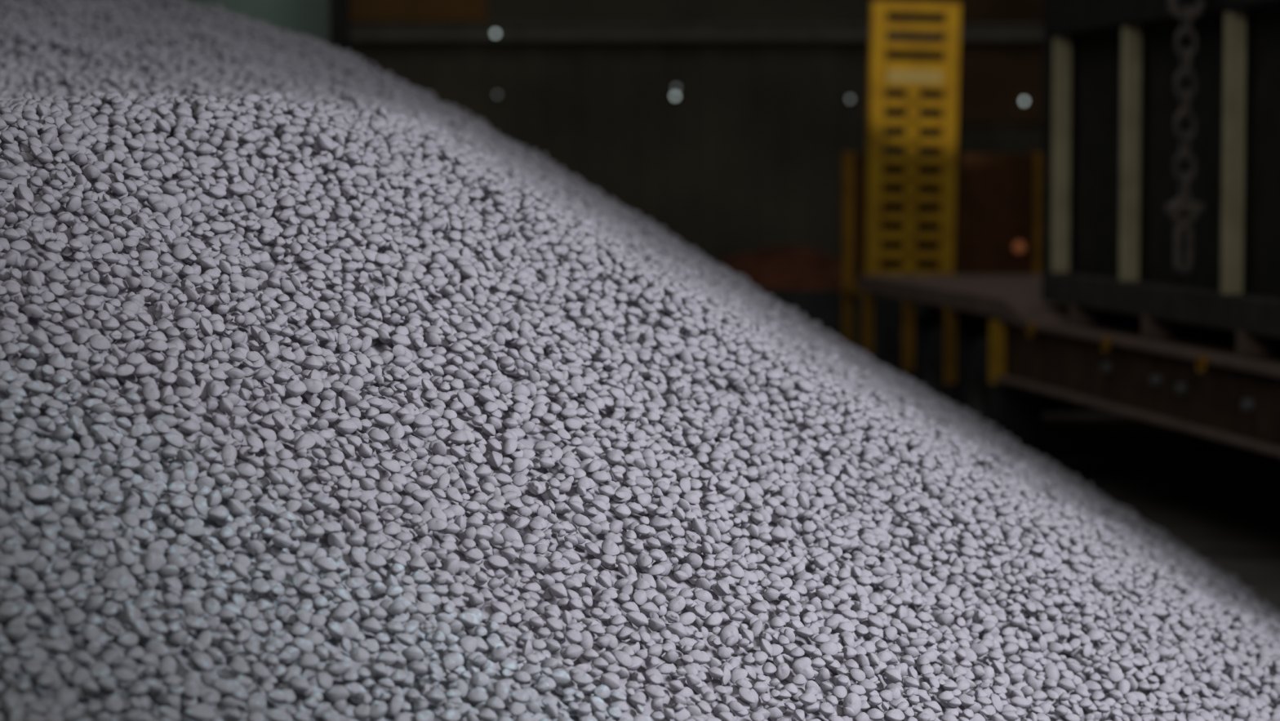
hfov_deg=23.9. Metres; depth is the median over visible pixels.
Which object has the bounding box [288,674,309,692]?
briquette
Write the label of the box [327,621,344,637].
briquette
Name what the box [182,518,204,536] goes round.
briquette
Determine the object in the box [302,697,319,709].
briquette
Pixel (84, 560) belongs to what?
briquette
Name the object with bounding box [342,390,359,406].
briquette
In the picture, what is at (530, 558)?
briquette
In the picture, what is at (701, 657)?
briquette
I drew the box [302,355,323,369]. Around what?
briquette
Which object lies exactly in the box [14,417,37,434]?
briquette
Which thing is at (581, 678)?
briquette
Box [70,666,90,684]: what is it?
briquette
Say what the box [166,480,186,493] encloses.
briquette
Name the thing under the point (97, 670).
briquette
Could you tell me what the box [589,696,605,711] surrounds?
briquette
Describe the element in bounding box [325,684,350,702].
briquette
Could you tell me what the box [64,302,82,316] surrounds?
briquette
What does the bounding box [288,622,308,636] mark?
briquette
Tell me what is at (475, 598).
briquette
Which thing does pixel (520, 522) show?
briquette
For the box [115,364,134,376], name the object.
briquette
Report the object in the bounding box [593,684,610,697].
briquette
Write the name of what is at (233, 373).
briquette
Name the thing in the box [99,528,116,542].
briquette
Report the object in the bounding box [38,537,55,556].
briquette
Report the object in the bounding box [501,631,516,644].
briquette
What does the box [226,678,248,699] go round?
briquette
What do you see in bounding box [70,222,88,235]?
briquette
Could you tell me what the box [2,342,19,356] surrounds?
briquette
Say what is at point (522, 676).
briquette
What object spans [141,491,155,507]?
briquette
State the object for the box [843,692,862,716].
briquette
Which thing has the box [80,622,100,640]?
briquette
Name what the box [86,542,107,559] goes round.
briquette
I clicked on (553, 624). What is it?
briquette
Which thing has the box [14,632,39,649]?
briquette
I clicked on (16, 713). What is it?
briquette
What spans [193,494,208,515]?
briquette
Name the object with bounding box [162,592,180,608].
briquette
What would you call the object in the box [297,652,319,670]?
briquette
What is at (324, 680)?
briquette
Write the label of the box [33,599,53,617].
briquette
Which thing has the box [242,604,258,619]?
briquette
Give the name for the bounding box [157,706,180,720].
briquette
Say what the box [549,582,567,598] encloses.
briquette
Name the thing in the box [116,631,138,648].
briquette
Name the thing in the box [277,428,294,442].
briquette
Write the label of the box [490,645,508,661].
briquette
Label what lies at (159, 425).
briquette
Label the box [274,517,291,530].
briquette
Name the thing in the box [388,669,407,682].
briquette
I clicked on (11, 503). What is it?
briquette
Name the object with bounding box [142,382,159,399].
briquette
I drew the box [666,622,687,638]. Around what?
briquette
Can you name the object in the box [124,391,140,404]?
briquette
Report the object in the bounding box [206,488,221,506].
briquette
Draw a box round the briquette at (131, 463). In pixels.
[119,456,140,469]
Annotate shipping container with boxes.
[1041,0,1279,355]
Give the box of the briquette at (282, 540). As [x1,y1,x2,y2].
[271,532,293,548]
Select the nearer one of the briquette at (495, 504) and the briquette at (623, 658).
the briquette at (623, 658)
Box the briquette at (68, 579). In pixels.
[56,569,79,588]
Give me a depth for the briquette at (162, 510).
5.77 m
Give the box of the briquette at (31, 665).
[23,657,43,674]
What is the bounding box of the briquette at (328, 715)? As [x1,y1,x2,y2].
[323,710,341,720]
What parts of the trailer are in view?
edge post, rail, reflective plate, rail, bogie frame, plate, edge post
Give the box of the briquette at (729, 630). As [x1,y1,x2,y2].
[720,624,738,646]
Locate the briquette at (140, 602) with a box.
[131,596,153,611]
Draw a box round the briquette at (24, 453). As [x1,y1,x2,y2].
[16,445,35,461]
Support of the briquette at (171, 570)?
on the gravel pile
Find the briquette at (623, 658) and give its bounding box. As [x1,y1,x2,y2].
[613,650,632,666]
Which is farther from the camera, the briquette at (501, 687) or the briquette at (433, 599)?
the briquette at (433, 599)
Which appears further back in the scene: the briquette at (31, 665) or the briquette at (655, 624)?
the briquette at (655, 624)
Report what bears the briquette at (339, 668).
on the gravel pile
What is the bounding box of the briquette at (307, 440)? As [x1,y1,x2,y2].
[293,433,315,450]
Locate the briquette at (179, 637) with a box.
[168,628,187,645]
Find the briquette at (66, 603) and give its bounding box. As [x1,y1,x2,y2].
[54,596,75,610]
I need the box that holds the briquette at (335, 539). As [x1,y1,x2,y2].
[328,532,345,549]
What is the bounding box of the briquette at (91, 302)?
[83,294,101,310]
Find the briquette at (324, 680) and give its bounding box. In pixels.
[315,671,332,688]
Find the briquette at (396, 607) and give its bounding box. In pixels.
[379,598,404,615]
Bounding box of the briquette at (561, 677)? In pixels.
[549,667,570,685]
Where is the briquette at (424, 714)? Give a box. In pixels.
[415,709,434,720]
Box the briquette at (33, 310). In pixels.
[22,303,44,317]
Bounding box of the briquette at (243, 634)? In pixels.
[235,628,250,642]
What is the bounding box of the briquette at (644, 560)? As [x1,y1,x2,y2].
[637,552,652,567]
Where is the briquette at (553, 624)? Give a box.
[546,617,563,631]
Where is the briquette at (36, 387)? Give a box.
[23,380,46,393]
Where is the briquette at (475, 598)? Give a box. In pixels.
[468,591,484,605]
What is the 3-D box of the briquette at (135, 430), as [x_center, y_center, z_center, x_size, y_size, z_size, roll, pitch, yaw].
[-0.991,0.138,5.946,0.031,0.027,0.029,-3,4,-34]
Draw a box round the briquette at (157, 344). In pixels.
[146,338,168,351]
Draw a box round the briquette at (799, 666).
[791,658,814,679]
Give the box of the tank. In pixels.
[185,0,329,44]
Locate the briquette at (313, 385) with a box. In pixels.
[301,378,324,393]
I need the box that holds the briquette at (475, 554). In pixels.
[463,547,484,561]
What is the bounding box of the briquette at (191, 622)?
[182,614,202,630]
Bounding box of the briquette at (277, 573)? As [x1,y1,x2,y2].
[268,564,285,582]
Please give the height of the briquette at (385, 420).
0.029 m
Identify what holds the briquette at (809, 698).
on the gravel pile
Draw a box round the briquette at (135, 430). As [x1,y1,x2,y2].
[128,423,144,437]
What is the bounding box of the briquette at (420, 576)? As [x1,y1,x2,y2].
[410,568,429,583]
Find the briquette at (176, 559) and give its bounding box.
[165,552,187,568]
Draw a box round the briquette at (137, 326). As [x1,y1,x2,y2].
[124,320,145,333]
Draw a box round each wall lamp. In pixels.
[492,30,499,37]
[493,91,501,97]
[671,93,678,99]
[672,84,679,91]
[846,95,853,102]
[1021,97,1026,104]
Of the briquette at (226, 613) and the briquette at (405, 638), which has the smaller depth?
the briquette at (226, 613)
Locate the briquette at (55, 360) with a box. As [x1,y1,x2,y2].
[48,353,66,368]
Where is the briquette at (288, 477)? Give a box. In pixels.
[273,466,295,487]
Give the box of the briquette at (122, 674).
[111,667,137,682]
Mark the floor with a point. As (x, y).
(1220, 500)
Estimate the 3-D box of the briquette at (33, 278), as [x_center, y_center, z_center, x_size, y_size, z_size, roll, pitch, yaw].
[-1.256,-0.167,6.263,0.034,0.038,0.031,1,4,18]
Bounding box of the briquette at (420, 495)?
[411,488,431,501]
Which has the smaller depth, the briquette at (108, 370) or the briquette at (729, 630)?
the briquette at (108, 370)
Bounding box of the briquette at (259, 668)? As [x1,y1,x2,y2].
[252,662,271,676]
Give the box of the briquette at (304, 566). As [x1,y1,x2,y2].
[296,559,311,573]
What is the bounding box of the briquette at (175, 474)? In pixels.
[166,468,184,486]
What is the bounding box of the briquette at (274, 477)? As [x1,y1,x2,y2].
[268,470,282,483]
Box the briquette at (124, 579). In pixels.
[103,567,136,590]
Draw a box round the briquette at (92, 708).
[84,700,102,715]
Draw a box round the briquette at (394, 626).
[386,619,404,633]
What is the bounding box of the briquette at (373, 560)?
[364,551,386,568]
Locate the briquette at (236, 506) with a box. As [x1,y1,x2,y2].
[228,498,245,514]
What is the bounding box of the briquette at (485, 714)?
[477,707,497,720]
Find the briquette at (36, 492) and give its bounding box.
[25,484,52,501]
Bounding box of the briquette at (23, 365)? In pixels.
[15,358,35,373]
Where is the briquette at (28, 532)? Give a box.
[18,524,38,539]
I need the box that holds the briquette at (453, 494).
[446,486,462,502]
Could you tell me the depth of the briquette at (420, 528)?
6.21 m
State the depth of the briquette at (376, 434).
6.46 m
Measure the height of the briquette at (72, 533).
0.033 m
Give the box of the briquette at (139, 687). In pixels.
[128,680,149,696]
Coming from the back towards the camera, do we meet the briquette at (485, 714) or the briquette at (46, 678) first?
the briquette at (485, 714)
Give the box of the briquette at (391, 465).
[380,459,400,472]
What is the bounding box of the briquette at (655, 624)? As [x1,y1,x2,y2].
[648,617,665,631]
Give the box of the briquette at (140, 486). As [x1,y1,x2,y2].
[134,481,157,493]
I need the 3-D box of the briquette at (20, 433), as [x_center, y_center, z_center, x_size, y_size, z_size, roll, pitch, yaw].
[-1.170,0.140,5.721,0.030,0.028,0.039,3,5,43]
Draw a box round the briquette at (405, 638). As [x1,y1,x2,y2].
[395,632,414,645]
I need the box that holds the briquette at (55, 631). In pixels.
[47,624,64,639]
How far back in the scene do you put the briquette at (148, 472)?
5.86 m
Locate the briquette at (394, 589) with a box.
[385,583,403,597]
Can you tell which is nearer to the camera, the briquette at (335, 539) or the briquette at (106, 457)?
the briquette at (106, 457)
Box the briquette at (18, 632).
[4,623,28,639]
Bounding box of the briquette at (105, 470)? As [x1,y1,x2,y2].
[97,464,112,477]
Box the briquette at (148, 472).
[142,463,155,480]
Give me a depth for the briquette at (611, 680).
6.08 m
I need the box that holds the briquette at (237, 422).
[228,413,245,430]
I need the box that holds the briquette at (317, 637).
[302,631,324,644]
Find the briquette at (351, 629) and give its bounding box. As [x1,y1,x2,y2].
[336,620,359,638]
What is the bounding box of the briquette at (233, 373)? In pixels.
[225,367,246,378]
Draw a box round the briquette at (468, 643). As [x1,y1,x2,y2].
[459,635,477,652]
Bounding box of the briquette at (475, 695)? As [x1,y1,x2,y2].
[466,687,488,702]
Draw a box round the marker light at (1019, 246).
[1013,241,1025,252]
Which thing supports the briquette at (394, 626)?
on the briquette at (405, 638)
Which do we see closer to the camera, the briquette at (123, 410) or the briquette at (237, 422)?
the briquette at (123, 410)
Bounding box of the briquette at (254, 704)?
[246,695,264,712]
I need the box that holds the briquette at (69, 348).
[61,342,79,355]
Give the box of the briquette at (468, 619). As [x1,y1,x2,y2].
[456,612,479,626]
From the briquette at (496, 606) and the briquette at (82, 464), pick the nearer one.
the briquette at (82, 464)
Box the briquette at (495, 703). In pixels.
[484,696,505,711]
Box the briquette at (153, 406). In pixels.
[145,400,160,413]
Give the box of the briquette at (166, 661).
[159,655,177,677]
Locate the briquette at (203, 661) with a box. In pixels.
[191,651,213,670]
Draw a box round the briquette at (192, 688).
[181,677,199,697]
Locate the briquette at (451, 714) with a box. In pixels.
[439,707,461,720]
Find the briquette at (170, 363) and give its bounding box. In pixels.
[162,356,177,371]
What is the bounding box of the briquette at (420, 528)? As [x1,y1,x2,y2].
[413,520,427,536]
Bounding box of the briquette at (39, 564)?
[29,555,48,573]
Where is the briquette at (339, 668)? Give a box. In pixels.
[326,661,350,675]
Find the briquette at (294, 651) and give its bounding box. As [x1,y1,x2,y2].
[278,645,300,663]
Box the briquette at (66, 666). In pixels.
[57,658,74,674]
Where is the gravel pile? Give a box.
[0,0,1279,720]
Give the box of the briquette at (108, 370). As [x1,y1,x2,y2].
[98,363,116,377]
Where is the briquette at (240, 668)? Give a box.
[228,661,249,674]
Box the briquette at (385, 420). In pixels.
[373,413,395,426]
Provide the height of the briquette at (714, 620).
0.032 m
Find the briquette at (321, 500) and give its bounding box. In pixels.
[311,493,332,506]
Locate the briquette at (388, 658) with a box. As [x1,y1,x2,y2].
[375,650,398,666]
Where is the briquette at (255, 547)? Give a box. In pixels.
[246,539,265,555]
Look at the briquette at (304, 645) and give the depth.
5.60 m
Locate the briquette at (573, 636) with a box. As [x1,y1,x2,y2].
[564,629,582,644]
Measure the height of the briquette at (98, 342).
0.034 m
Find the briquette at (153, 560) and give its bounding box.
[142,550,164,571]
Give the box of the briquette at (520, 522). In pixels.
[512,516,529,529]
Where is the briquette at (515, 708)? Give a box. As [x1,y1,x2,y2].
[508,701,526,716]
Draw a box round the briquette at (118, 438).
[109,431,136,447]
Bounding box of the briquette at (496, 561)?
[487,555,508,568]
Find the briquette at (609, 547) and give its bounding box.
[601,538,620,555]
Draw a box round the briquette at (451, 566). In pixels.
[442,558,459,575]
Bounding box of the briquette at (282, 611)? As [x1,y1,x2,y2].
[275,604,289,617]
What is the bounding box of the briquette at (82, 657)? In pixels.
[73,649,92,665]
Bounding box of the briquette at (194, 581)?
[186,573,201,588]
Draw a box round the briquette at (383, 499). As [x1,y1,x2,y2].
[375,492,392,506]
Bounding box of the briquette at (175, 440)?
[163,432,183,447]
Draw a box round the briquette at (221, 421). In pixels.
[213,413,228,428]
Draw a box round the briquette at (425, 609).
[414,601,434,616]
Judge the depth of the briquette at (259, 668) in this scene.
5.45 m
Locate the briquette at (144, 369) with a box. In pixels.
[133,362,153,376]
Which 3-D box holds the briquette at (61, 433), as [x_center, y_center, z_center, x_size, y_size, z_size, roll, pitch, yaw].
[-1.109,0.140,5.816,0.036,0.032,0.048,-3,5,-36]
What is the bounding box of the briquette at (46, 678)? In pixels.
[35,671,56,686]
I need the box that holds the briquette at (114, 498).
[103,491,123,505]
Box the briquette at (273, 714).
[263,708,288,720]
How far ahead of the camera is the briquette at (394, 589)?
5.90 m
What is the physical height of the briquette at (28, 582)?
0.028 m
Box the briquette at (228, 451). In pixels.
[221,444,236,461]
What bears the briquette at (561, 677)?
on the gravel pile
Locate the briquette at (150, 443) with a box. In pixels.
[139,435,160,452]
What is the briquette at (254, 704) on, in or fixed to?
on the gravel pile
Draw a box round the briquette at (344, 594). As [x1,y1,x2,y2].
[331,587,351,601]
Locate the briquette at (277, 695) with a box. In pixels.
[266,688,287,702]
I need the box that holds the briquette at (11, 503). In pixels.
[4,497,20,510]
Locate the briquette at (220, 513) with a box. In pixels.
[207,505,229,520]
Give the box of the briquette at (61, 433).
[53,425,73,441]
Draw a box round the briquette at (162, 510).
[151,503,171,517]
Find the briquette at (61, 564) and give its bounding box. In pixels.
[50,557,70,572]
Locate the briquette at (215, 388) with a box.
[207,380,224,397]
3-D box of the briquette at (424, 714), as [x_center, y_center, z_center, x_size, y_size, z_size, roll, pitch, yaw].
[-0.401,0.665,5.621,0.027,0.030,0.046,2,4,23]
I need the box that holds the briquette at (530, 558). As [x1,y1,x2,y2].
[519,551,537,564]
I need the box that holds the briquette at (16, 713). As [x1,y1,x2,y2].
[8,703,24,720]
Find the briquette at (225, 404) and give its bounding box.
[219,397,233,412]
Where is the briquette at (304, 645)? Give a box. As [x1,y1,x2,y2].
[292,637,313,653]
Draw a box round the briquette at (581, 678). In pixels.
[571,671,593,685]
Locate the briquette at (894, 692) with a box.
[879,686,901,701]
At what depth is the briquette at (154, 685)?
5.23 m
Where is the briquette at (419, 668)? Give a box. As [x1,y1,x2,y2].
[406,660,427,676]
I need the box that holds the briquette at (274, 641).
[264,635,284,649]
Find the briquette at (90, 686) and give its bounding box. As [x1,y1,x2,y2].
[80,677,99,693]
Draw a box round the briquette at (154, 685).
[143,678,164,692]
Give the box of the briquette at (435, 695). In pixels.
[423,687,445,703]
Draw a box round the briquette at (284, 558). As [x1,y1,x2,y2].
[275,552,295,564]
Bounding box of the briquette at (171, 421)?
[150,413,177,428]
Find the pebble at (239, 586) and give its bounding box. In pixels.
[230,580,248,592]
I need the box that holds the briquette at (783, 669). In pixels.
[775,662,790,679]
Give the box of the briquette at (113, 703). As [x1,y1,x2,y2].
[101,693,124,713]
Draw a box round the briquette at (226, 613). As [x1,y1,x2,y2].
[217,607,235,620]
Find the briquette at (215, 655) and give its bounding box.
[205,646,223,662]
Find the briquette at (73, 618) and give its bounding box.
[62,608,85,626]
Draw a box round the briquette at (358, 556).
[351,546,365,563]
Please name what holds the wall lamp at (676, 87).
attached to the wall
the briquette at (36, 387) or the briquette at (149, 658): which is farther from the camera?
the briquette at (36, 387)
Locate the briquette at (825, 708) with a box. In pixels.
[819,702,834,715]
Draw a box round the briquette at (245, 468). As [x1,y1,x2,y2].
[235,462,256,475]
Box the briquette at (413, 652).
[401,644,424,661]
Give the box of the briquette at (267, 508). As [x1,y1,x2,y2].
[255,501,277,515]
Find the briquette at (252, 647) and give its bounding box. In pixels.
[243,640,259,654]
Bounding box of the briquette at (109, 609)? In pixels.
[100,600,122,617]
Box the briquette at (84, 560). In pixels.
[74,553,93,566]
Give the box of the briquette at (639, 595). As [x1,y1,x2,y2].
[633,589,646,604]
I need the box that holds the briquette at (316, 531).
[305,523,324,537]
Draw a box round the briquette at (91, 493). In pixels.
[84,487,100,499]
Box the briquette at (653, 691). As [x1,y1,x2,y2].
[644,684,666,698]
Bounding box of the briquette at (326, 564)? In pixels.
[314,555,337,572]
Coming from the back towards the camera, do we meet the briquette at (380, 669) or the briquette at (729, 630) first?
the briquette at (729, 630)
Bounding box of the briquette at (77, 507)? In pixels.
[67,497,89,516]
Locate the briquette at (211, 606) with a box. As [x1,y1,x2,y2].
[203,597,221,616]
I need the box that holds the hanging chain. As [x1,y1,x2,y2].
[1164,0,1205,274]
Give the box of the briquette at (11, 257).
[0,251,17,266]
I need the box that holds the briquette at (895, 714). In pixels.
[884,708,905,720]
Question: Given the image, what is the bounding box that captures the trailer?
[840,0,1279,457]
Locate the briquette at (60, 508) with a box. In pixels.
[51,502,68,517]
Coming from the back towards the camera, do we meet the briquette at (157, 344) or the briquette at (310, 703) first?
the briquette at (157, 344)
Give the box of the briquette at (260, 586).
[249,578,270,594]
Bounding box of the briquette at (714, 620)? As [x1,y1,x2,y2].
[704,612,722,626]
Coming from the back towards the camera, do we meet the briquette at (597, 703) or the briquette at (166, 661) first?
the briquette at (597, 703)
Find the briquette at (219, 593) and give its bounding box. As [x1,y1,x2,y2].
[211,586,226,600]
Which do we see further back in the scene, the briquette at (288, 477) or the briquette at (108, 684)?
the briquette at (288, 477)
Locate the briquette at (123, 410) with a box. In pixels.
[113,404,133,416]
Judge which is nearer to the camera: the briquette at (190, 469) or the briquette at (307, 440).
the briquette at (190, 469)
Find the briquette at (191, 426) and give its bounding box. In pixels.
[178,418,200,434]
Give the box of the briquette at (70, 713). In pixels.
[61,706,81,720]
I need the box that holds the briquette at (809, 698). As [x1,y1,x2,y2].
[798,691,817,705]
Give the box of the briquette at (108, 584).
[99,577,119,590]
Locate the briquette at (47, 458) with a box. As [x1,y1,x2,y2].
[40,452,57,465]
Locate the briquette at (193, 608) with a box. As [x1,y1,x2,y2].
[182,601,204,616]
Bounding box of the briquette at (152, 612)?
[144,606,160,619]
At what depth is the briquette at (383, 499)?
6.20 m
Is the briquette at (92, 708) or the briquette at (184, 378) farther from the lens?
the briquette at (184, 378)
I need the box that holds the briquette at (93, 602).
[84,594,104,611]
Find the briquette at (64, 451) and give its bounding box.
[55,444,75,457]
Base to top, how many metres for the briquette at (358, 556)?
0.032 m
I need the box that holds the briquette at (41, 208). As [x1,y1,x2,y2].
[32,202,51,215]
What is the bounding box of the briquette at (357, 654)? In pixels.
[349,646,369,662]
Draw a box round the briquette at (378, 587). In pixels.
[370,580,386,594]
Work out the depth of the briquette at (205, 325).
6.46 m
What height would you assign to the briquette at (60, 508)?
0.029 m
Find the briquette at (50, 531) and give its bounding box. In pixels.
[40,524,58,542]
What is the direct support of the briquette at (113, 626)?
on the gravel pile
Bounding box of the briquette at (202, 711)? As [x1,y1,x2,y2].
[183,702,216,720]
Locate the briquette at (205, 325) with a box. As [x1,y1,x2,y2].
[199,316,213,336]
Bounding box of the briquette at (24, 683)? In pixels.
[15,676,31,690]
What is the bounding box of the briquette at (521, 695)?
[511,688,529,702]
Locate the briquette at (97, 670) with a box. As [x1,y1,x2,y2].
[88,661,110,680]
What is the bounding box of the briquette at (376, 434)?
[368,427,389,443]
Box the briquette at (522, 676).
[512,670,531,682]
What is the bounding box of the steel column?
[329,0,350,51]
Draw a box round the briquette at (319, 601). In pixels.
[312,594,328,608]
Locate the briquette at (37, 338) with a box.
[26,328,48,347]
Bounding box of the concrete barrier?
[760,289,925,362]
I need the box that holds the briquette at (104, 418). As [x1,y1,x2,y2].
[93,412,114,424]
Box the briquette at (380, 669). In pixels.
[371,662,387,676]
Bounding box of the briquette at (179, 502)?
[168,494,192,509]
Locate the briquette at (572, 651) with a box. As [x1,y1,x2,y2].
[564,644,582,659]
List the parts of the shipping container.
corner post, frame, frame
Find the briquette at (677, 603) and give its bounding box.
[667,595,685,612]
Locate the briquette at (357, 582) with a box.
[344,576,364,588]
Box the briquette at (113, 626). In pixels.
[102,619,121,634]
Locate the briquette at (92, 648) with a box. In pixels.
[86,639,100,656]
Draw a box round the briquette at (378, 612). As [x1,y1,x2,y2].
[369,605,387,621]
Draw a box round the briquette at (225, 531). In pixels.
[218,525,234,538]
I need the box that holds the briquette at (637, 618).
[626,610,648,625]
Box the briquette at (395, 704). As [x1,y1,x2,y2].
[386,693,404,715]
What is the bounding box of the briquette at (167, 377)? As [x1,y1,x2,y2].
[160,370,176,384]
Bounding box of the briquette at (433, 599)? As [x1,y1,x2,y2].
[420,592,440,606]
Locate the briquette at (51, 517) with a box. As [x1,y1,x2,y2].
[40,511,59,524]
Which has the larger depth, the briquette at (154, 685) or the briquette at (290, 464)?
the briquette at (290, 464)
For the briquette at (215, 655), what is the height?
0.029 m
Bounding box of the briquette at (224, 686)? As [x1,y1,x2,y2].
[211,677,236,694]
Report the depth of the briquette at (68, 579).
5.37 m
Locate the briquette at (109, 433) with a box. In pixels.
[89,424,114,439]
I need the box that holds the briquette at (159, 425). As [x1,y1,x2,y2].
[152,419,169,432]
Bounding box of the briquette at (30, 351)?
[22,344,39,359]
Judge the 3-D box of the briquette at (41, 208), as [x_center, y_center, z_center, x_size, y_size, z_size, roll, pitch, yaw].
[-1.290,-0.327,6.522,0.039,0.029,0.032,-2,4,-32]
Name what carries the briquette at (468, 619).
on the gravel pile
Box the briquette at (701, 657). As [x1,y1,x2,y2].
[687,648,710,664]
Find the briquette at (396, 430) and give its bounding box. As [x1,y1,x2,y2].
[387,422,404,438]
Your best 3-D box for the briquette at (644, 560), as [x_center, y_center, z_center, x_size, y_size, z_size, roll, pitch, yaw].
[0.010,0.438,6.638,0.029,0.029,0.043,-2,4,-23]
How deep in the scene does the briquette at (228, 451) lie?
6.06 m
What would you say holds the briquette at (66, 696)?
on the gravel pile
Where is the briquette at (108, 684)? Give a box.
[97,676,116,691]
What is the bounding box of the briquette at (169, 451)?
[160,445,177,458]
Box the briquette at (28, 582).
[14,574,38,590]
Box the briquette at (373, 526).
[366,519,382,533]
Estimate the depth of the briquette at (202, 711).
5.24 m
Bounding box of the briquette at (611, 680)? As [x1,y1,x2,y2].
[600,672,620,689]
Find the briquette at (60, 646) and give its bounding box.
[48,638,70,653]
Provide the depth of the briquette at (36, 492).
5.56 m
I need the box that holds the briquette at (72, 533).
[60,524,84,542]
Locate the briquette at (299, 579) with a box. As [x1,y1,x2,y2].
[292,572,309,590]
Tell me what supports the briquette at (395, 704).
on the gravel pile
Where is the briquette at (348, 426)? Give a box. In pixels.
[335,418,358,434]
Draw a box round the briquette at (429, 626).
[420,619,437,634]
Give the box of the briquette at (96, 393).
[86,387,106,399]
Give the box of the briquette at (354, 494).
[335,488,361,499]
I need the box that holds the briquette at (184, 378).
[175,370,195,387]
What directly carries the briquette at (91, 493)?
on the gravel pile
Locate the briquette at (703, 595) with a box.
[694,589,712,602]
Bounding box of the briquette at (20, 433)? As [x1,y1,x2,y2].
[13,426,31,441]
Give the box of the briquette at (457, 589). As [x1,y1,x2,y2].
[447,582,464,596]
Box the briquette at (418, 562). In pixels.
[408,555,426,570]
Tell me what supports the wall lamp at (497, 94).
attached to the wall
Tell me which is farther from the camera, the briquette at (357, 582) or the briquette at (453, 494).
the briquette at (453, 494)
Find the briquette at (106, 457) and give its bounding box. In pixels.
[98,450,116,465]
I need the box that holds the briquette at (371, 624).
[360,617,382,633]
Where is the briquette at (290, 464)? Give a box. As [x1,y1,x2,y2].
[279,458,298,471]
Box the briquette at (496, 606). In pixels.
[490,600,511,615]
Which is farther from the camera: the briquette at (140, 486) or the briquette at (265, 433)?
the briquette at (265, 433)
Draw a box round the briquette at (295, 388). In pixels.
[284,379,306,397]
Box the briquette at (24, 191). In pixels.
[17,183,33,203]
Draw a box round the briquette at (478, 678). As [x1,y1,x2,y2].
[470,671,489,686]
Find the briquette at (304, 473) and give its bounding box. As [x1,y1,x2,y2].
[297,466,312,480]
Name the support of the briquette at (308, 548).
on the gravel pile
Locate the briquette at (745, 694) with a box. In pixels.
[738,686,755,702]
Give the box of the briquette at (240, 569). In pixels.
[229,561,248,577]
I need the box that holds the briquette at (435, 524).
[426,517,448,531]
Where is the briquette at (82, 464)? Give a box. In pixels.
[75,457,93,475]
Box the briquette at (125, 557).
[115,549,134,564]
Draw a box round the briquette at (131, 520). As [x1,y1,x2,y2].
[120,512,139,528]
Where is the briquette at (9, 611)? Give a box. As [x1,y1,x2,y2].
[0,603,20,618]
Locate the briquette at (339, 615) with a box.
[330,607,350,622]
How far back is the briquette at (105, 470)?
5.76 m
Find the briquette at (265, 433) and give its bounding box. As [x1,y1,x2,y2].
[257,427,276,440]
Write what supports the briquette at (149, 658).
on the gravel pile
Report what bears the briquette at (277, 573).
on the gravel pile
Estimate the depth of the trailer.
19.72 m
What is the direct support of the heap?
on the floor
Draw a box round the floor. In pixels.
[1035,412,1279,610]
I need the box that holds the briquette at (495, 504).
[486,498,505,511]
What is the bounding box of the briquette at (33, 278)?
[26,271,41,288]
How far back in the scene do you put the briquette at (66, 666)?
5.13 m
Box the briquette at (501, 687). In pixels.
[494,680,509,700]
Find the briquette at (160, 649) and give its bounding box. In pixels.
[145,640,168,657]
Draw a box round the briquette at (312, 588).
[299,582,320,595]
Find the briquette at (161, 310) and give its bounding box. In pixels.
[151,302,172,319]
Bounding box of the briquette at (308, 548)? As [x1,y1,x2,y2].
[297,542,316,558]
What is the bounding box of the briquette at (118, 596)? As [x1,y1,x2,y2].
[111,589,128,603]
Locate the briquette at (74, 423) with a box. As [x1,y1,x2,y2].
[67,414,81,432]
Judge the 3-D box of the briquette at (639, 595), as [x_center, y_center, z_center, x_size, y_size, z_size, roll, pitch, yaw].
[0.000,0.506,6.461,0.027,0.031,0.036,1,4,14]
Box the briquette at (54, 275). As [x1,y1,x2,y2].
[46,269,67,283]
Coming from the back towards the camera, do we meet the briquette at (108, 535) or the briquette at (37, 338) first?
the briquette at (37, 338)
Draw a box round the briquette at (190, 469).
[182,461,198,481]
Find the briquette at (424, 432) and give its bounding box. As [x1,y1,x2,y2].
[414,426,435,438]
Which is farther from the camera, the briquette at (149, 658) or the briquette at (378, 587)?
the briquette at (378, 587)
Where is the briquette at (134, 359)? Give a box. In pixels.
[124,351,146,367]
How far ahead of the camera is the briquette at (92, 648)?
5.25 m
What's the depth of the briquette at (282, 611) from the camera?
5.67 m
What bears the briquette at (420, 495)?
on the gravel pile
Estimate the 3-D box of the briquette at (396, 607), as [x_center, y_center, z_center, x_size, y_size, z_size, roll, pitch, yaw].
[-0.479,0.478,5.853,0.062,0.030,0.032,4,5,45]
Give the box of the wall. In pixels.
[349,0,1043,263]
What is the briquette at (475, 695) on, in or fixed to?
on the gravel pile
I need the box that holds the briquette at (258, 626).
[249,618,268,634]
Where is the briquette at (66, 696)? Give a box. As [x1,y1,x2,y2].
[53,685,77,710]
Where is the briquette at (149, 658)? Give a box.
[141,652,159,665]
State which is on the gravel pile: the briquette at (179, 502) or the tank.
the briquette at (179, 502)
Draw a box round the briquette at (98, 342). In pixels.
[88,333,111,351]
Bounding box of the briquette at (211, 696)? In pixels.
[201,690,220,703]
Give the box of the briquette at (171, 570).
[157,563,179,577]
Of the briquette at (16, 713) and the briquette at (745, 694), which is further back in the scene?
the briquette at (745, 694)

